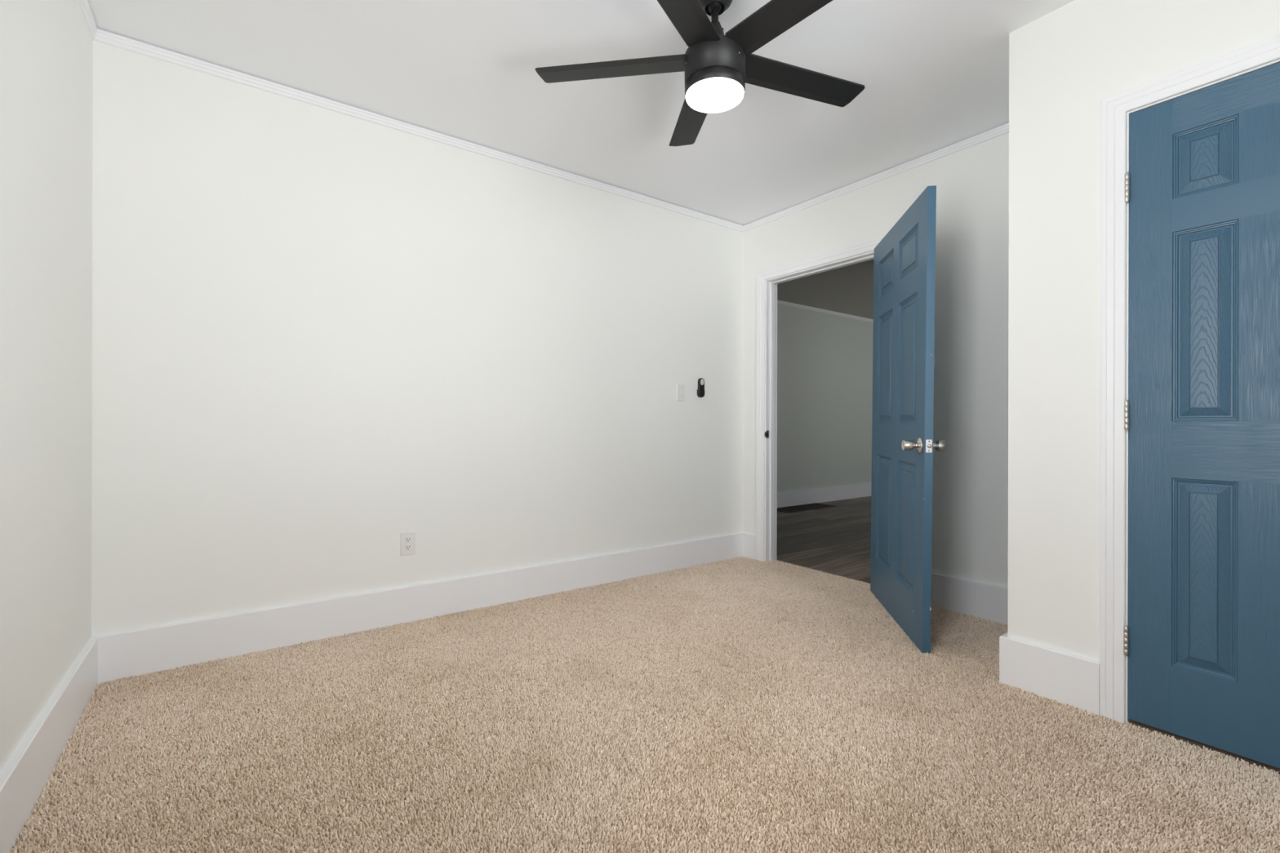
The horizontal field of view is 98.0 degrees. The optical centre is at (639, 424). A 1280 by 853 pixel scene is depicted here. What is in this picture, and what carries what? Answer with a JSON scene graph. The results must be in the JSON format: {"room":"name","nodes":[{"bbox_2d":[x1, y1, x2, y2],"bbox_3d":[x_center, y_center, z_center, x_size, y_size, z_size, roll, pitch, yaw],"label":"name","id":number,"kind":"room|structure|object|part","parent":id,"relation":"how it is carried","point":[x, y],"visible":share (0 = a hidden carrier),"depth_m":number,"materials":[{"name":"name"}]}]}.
{"room":"empty bedroom","nodes":[
{"label":"empty bedroom","id":0,"kind":"room"},
{"bbox_2d":[0,0,93,773],"bbox_3d":[-1.207,-0.289,0.803,0.120,2.693,3.260,0,0,-36],"label":"wall","id":1,"kind":"structure","parent":0,"point":[46,46],"depth_m":1.59,"materials":[{"name":"white paint"}]},
{"bbox_2d":[0,635,97,852],"bbox_3d":[-1.188,0.915,0.893,0.021,0.189,3.140,0,0,-36],"label":"baseboard","id":2,"kind":"structure","parent":1,"relation":"attached to","point":[23,779],"depth_m":1.53,"materials":[{"name":"white paint"}]},
{"bbox_2d":[78,0,97,39],"bbox_3d":[-1.186,-1.508,0.891,0.014,0.042,3.140,0,0,-36],"label":"trim","id":3,"kind":"structure","parent":1,"relation":"attached to","point":[84,4],"depth_m":2.06,"materials":[{"name":"white paint"}]},
{"bbox_2d":[91,40,743,635],"bbox_3d":[-0.699,-0.288,3.268,3.849,2.693,0.120,0,0,-36],"label":"wall","id":4,"kind":"structure","parent":0,"point":[322,337],"depth_m":2.71,"materials":[{"name":"white paint"}]},
{"bbox_2d":[400,531,415,555],"bbox_3d":[-1.183,0.605,2.836,0.072,0.118,0.009,0,0,-36],"label":"wall outlet","id":5,"kind":"object","parent":4,"relation":"attached to","point":[407,540],"visible":1,"depth_m":2.83,"materials":[{"name":"white plastic"}]},
{"bbox_2d":[404,544,411,550],"bbox_3d":[-1.181,0.625,2.834,0.034,0.028,0.005,0,0,-36],"label":"receptacle","id":6,"kind":"object","parent":5,"relation":"attached to","point":[407,547],"depth_m":2.83,"materials":[{"name":"white plastic"}]},
{"bbox_2d":[404,537,411,542],"bbox_3d":[-1.181,0.586,2.834,0.034,0.028,0.005,0,0,-36],"label":"receptacle","id":7,"kind":"object","parent":5,"relation":"attached to","point":[407,540],"depth_m":2.83,"materials":[{"name":"white plastic"}]},
{"bbox_2d":[93,532,742,684],"bbox_3d":[-0.660,0.916,3.211,3.609,0.189,0.021,0,0,-36],"label":"baseboard","id":8,"kind":"structure","parent":4,"relation":"attached to","point":[133,652],"depth_m":2.71,"materials":[{"name":"white paint"}]},
{"bbox_2d":[93,28,743,232],"bbox_3d":[-0.657,-1.507,3.213,3.609,0.042,0.014,0,0,-36],"label":"trim","id":9,"kind":"structure","parent":4,"relation":"attached to","point":[104,37],"depth_m":2.72,"materials":[{"name":"white paint"}]},
{"bbox_2d":[676,384,684,401],"bbox_3d":[0.291,-0.226,3.905,0.072,0.118,0.019,0,0,-36],"label":"light switch","id":10,"kind":"object","parent":4,"relation":"attached to","point":[680,388],"visible":1,"depth_m":3.90,"materials":[{"name":"white plastic"}]},
{"bbox_3d":[0.438,-0.225,4.012,0.056,0.055,0.022,0,0,-36],"label":"remote holder","id":11,"kind":"object","parent":4,"relation":"attached to","visible":0},
{"bbox_2d":[697,377,704,396],"bbox_3d":[0.442,-0.269,4.008,0.052,0.136,0.022,0,0,-36],"label":"remote control","id":12,"kind":"object","parent":11,"relation":"in","point":[700,381],"visible":1,"depth_m":4.00,"materials":[{"name":"black plastic"}]},
{"bbox_2d":[87,0,1075,226],"bbox_3d":[0.266,-1.583,1.952,3.609,0.100,3.140,0,0,-36],"label":"ceiling","id":13,"kind":"structure","parent":0,"point":[934,74],"depth_m":2.44,"materials":[{"name":"white paint"}]},
{"bbox_2d":[534,0,865,146],"bbox_3d":[0.295,-1.340,1.946,1.266,0.385,1.246,0,0,-36],"label":"ceiling fan","id":14,"kind":"object","parent":13,"relation":"hanging from","point":[717,66],"visible":1,"depth_m":1.94,"materials":[{"name":"black metal"}]},
{"bbox_3d":[-0.103,-1.302,2.038,0.558,0.008,0.122,3,10,12],"label":"blade","id":15,"kind":"part","parent":14,"relation":"part of","materials":[{"name":"black wood"}]},
{"bbox_3d":[0.224,-1.301,2.334,0.122,0.008,0.558,-10,3,-6],"label":"blade","id":16,"kind":"part","parent":14,"relation":"part of","materials":[{"name":"black wood"}]},
{"bbox_3d":[0.077,-1.302,1.637,0.122,0.008,0.558,12,3,30],"label":"blade","id":17,"kind":"part","parent":14,"relation":"part of","materials":[{"name":"black wood"}]},
{"bbox_2d":[685,77,743,113],"bbox_3d":[0.263,-1.156,1.961,0.203,0.016,0.203,0,0,-36],"label":"diffuser","id":18,"kind":"object","parent":14,"relation":"attached to","point":[704,95],"depth_m":1.93,"materials":[{"name":"white glass"}]},
{"bbox_3d":[0.515,-1.300,1.684,0.122,0.008,0.558,13,-11,-41],"label":"blade","id":19,"kind":"part","parent":14,"relation":"part of","materials":[{"name":"black wood"}]},
{"bbox_3d":[0.605,-1.300,2.115,0.558,0.008,0.122,-2,-9,-24],"label":"blade","id":20,"kind":"part","parent":14,"relation":"part of","materials":[{"name":"black wood"}]},
{"bbox_2d":[8,496,1279,852],"bbox_3d":[2.333,1.060,4.368,9.809,0.092,4.715,0,0,-36],"label":"floor","id":21,"kind":"structure","parent":0,"point":[742,704],"depth_m":1.74,"materials":[{"name":"beige carpet"}]},
{"bbox_2d":[777,502,836,512],"bbox_3d":[2.002,1.014,6.820,0.914,0.006,0.313,0,0,-36],"label":"floor vent","id":22,"kind":"object","parent":21,"relation":"in","point":[815,505],"visible":0.88,"depth_m":6.82,"materials":[{"name":"brown metal"}]},
{"bbox_2d":[777,299,873,492],"bbox_3d":[2.421,-0.261,7.412,6.080,2.733,0.100,0,0,-36],"label":"wall","id":23,"kind":"structure","parent":0,"point":[824,361],"depth_m":7.33,"materials":[{"name":"white paint"}]},
{"bbox_2d":[811,473,815,482],"bbox_3d":[2.253,0.686,7.224,0.072,0.118,0.009,0,0,-36],"label":"wall outlet","id":24,"kind":"object","parent":23,"relation":"attached to","point":[813,475],"visible":1,"depth_m":7.22,"materials":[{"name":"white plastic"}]},
{"bbox_2d":[777,482,871,507],"bbox_3d":[2.454,0.924,7.363,6.080,0.187,0.021,0,0,-36],"label":"baseboard","id":25,"kind":"structure","parent":23,"relation":"attached to","point":[785,499],"depth_m":7.31,"materials":[{"name":"white paint"}]},
{"bbox_2d":[777,300,873,322],"bbox_3d":[2.457,-1.500,7.366,6.080,0.042,0.014,0,0,-36],"label":"trim","id":26,"kind":"structure","parent":23,"relation":"attached to","point":[780,302],"depth_m":7.33,"materials":[{"name":"white paint"}]},
{"bbox_2d":[777,258,874,319],"bbox_3d":[3.844,-1.574,5.469,6.080,0.100,4.715,0,0,-36],"label":"ceiling","id":27,"kind":"structure","parent":0,"point":[848,290],"depth_m":6.32,"materials":[{"name":"grey paint"}]},
{"bbox_2d":[742,133,1008,588],"bbox_3d":[1.786,-0.282,3.028,0.120,2.693,3.200,0,0,-36],"label":"wall","id":28,"kind":"structure","parent":0,"point":[970,488],"depth_m":3.02,"materials":[{"name":"white paint"}]},
{"bbox_2d":[755,234,886,561],"bbox_3d":[1.248,-0.062,3.763,0.159,2.154,1.080,0,0,-36],"label":"door frame","id":29,"kind":"structure","parent":28,"relation":"attached to","point":[768,289],"depth_m":4.11,"materials":[{"name":"white paint"}]},
{"bbox_3d":[0.935,0.070,4.099,0.048,0.058,0.003,0,0,-36],"label":"strike plate","id":30,"kind":"part","parent":29,"relation":"part of","materials":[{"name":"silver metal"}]},
{"bbox_2d":[742,532,1008,625],"bbox_3d":[1.397,0.921,3.436,0.021,0.189,2.085,0,0,-36],"label":"baseboard","id":31,"kind":"structure","parent":28,"relation":"attached to","point":[971,597],"depth_m":2.96,"materials":[{"name":"white paint"}]},
{"bbox_2d":[743,123,1008,231],"bbox_3d":[1.405,-1.502,3.438,0.014,0.042,2.085,0,0,-36],"label":"trim","id":32,"kind":"structure","parent":28,"relation":"attached to","point":[1004,129],"depth_m":3.32,"materials":[{"name":"white paint"}]},
{"bbox_2d":[870,185,946,653],"bbox_3d":[1.343,-0.021,2.888,0.186,2.051,0.936,0,1,9],"label":"door","id":33,"kind":"structure","parent":28,"relation":"in","point":[903,445],"depth_m":2.71,"materials":[{"name":"blue paint"}]},
{"bbox_3d":[1.217,0.092,2.507,0.060,0.048,0.048,0,1,9],"label":"knob","id":34,"kind":"part","parent":33,"relation":"part of","materials":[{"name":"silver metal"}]},
{"bbox_3d":[1.266,0.093,2.438,0.025,0.057,0.002,0,1,9],"label":"latch plate","id":35,"kind":"part","parent":33,"relation":"part of","materials":[{"name":"silver metal"}]},
{"bbox_3d":[1.335,0.093,2.489,0.061,0.052,0.052,0,1,9],"label":"knob","id":36,"kind":"part","parent":33,"relation":"part of","materials":[{"name":"silver metal"}]},
{"bbox_2d":[1008,0,1279,723],"bbox_3d":[2.043,-0.257,1.962,0.723,2.543,1.055,0,0,-36],"label":"wall","id":37,"kind":"structure","parent":0,"point":[1080,55],"depth_m":2.02,"materials":[{"name":"white paint"}]},
{"bbox_2d":[999,631,1099,715],"bbox_3d":[1.799,0.922,2.273,0.744,0.189,0.311,0,0,-36],"label":"baseboard","id":38,"kind":"structure","parent":37,"relation":"attached to","point":[1062,677],"depth_m":2.04,"materials":[{"name":"white paint"}]},
{"bbox_2d":[1099,34,1279,723],"bbox_3d":[1.866,-0.054,1.659,0.120,2.140,0.756,0,0,-36],"label":"door frame","id":39,"kind":"structure","parent":37,"relation":"attached to","point":[1114,108],"depth_m":1.90,"materials":[{"name":"white paint"}]},
{"bbox_2d":[1123,62,1279,768],"bbox_3d":[1.813,-0.028,1.627,0.107,2.041,0.619,0,0,-36],"label":"door","id":40,"kind":"structure","parent":37,"relation":"in","point":[1202,635],"depth_m":1.73,"materials":[{"name":"blue paint"}]}
]}

